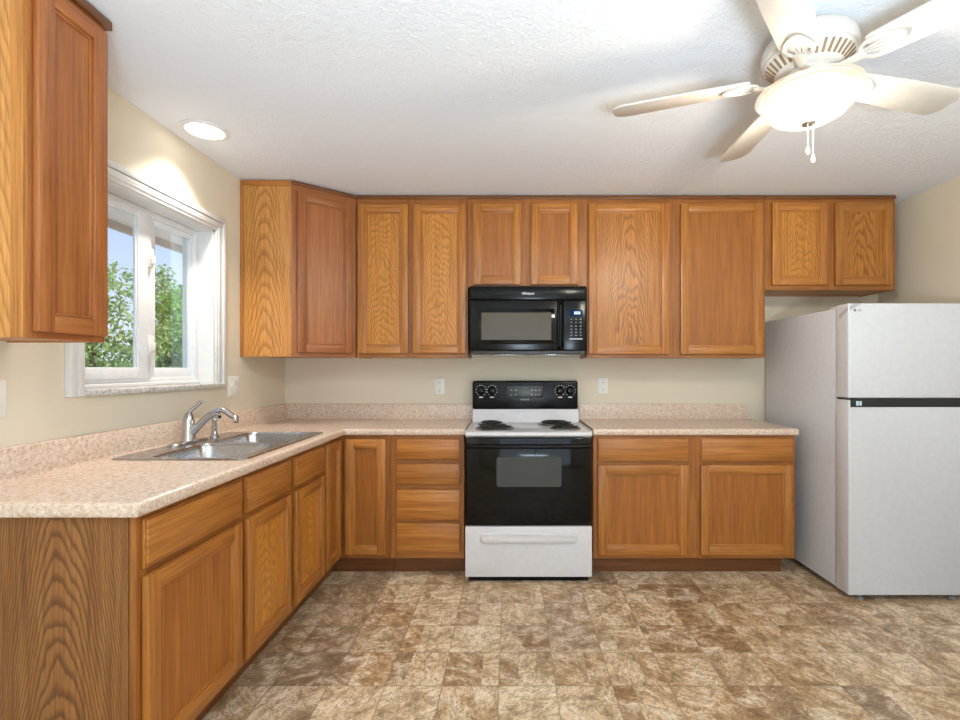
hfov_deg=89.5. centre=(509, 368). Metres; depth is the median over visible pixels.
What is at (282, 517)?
base cabinet
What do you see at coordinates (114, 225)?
roof fascia
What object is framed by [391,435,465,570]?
base cabinet
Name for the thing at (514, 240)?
upper cabinet
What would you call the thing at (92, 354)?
leafy tree
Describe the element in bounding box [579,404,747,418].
backsplash
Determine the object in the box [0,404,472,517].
countertop
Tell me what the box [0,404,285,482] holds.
backsplash
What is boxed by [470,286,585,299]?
vent hood
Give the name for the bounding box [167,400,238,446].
faucet
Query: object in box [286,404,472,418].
backsplash
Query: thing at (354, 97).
ceiling
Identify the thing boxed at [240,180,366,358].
upper cabinet
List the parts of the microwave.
door, handle, keypad panel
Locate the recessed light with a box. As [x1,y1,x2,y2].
[179,119,229,141]
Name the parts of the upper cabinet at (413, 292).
door, panel, scribe trim, door, panel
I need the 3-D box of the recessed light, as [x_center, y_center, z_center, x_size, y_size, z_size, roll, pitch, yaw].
[-1.480,-1.154,2.344,0.212,0.010,0.212,0,0,0]
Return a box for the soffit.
[108,206,181,245]
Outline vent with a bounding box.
[763,32,857,83]
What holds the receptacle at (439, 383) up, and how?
attached to the wall outlet at (438, 383)
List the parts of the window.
sash, frame, sill, sash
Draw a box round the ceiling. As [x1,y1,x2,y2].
[87,0,959,202]
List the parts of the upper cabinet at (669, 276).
door, panel, scribe trim, panel, door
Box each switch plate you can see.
[0,380,5,417]
[227,376,238,396]
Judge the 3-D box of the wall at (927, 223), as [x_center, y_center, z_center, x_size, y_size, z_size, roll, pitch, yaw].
[2.785,0.055,0.470,0.170,2.430,6.140,0,0,0]
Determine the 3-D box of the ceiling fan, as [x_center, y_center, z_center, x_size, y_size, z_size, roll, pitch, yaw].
[1.035,-0.930,1.706,1.279,0.458,1.238,0,0,0]
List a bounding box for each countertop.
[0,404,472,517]
[579,404,798,434]
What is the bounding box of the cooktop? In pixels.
[465,421,591,436]
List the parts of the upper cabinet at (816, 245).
door, panel, scribe trim, panel, door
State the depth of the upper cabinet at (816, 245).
3.21 m
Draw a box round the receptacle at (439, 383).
[437,381,441,391]
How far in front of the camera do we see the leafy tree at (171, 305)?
21.25 m
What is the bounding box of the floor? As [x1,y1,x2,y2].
[202,558,959,719]
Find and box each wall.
[0,87,284,447]
[285,294,877,421]
[878,176,959,302]
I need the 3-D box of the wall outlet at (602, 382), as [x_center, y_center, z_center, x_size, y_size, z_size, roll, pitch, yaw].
[0.681,0.124,3.536,0.072,0.116,0.008,0,0,0]
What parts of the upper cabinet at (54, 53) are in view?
panel, frame, door, panel, scribe trim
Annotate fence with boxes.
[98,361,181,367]
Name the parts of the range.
knob, knob, clock panel, control panel, storage drawer, oven handle, drawer handle, oven door, knob, knob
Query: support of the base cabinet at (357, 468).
on the floor
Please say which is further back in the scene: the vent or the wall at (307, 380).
the wall at (307, 380)
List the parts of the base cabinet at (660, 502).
drawer, panel, door, drawer, door, panel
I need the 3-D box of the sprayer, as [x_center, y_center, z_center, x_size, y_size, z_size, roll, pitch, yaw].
[-1.554,0.300,2.545,0.057,0.117,0.048,0,0,0]
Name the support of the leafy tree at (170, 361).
on the ground
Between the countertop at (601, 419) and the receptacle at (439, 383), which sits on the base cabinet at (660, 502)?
the countertop at (601, 419)
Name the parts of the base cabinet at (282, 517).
false drawer, door, panel, false drawer, door, panel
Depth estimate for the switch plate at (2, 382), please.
1.57 m
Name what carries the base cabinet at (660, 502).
on the floor
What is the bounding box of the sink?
[111,432,322,459]
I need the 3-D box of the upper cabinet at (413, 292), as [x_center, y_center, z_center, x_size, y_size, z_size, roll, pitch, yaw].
[-0.652,-0.615,3.369,0.742,1.079,0.341,0,0,0]
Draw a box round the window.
[64,159,226,396]
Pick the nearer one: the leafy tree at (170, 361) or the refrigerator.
the refrigerator
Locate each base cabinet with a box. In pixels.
[0,477,242,719]
[220,444,324,697]
[309,435,393,596]
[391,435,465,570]
[591,435,794,570]
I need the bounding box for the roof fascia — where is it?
[108,219,181,253]
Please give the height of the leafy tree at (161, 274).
5.721 m
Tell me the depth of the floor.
2.16 m
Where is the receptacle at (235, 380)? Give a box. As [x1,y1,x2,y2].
[234,379,237,392]
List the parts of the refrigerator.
fresh food door, freezer door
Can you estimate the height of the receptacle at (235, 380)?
0.080 m
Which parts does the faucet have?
deck plate, lever, spout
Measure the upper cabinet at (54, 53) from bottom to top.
1.067 m
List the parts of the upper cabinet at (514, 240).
door, panel, scribe trim, panel, door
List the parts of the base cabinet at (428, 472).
drawer, drawer, drawer, drawer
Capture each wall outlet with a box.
[434,379,443,393]
[598,378,607,393]
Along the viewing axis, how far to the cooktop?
2.96 m
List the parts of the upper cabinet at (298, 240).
scribe trim, panel, scribe trim, frame, door, panel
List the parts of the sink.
bowl, bowl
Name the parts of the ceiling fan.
blade, blade, blade, pull knob, lamp shade, pull chain, pull knob, blade, blade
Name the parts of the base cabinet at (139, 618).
panel, frame, drawer, door, panel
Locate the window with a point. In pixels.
(202, 233)
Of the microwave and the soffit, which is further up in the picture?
the soffit
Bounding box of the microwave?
[470,286,585,355]
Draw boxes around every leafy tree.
[85,259,177,367]
[123,264,176,367]
[132,326,181,367]
[155,282,181,355]
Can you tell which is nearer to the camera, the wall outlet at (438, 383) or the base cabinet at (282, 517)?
the base cabinet at (282, 517)
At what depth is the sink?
2.32 m
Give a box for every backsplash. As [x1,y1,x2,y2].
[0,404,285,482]
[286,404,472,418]
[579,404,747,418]
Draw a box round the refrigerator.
[766,303,959,599]
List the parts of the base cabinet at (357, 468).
door, panel, frame, door, panel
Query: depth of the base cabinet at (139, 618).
1.34 m
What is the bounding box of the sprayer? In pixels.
[209,415,221,437]
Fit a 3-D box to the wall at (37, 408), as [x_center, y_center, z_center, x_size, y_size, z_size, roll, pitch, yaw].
[-1.735,0.055,0.470,0.170,2.430,6.140,0,0,0]
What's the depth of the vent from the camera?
1.58 m
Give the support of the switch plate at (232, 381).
attached to the wall at (37, 408)
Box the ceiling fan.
[612,0,959,163]
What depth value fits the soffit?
2.98 m
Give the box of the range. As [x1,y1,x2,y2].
[465,381,591,580]
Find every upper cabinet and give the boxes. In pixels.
[0,0,111,342]
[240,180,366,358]
[356,195,471,358]
[468,195,586,289]
[580,195,765,358]
[765,195,895,296]
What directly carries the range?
on the floor
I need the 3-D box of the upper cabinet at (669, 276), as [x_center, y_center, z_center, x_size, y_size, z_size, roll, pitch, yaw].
[1.107,-0.615,3.369,1.186,1.079,0.341,0,0,0]

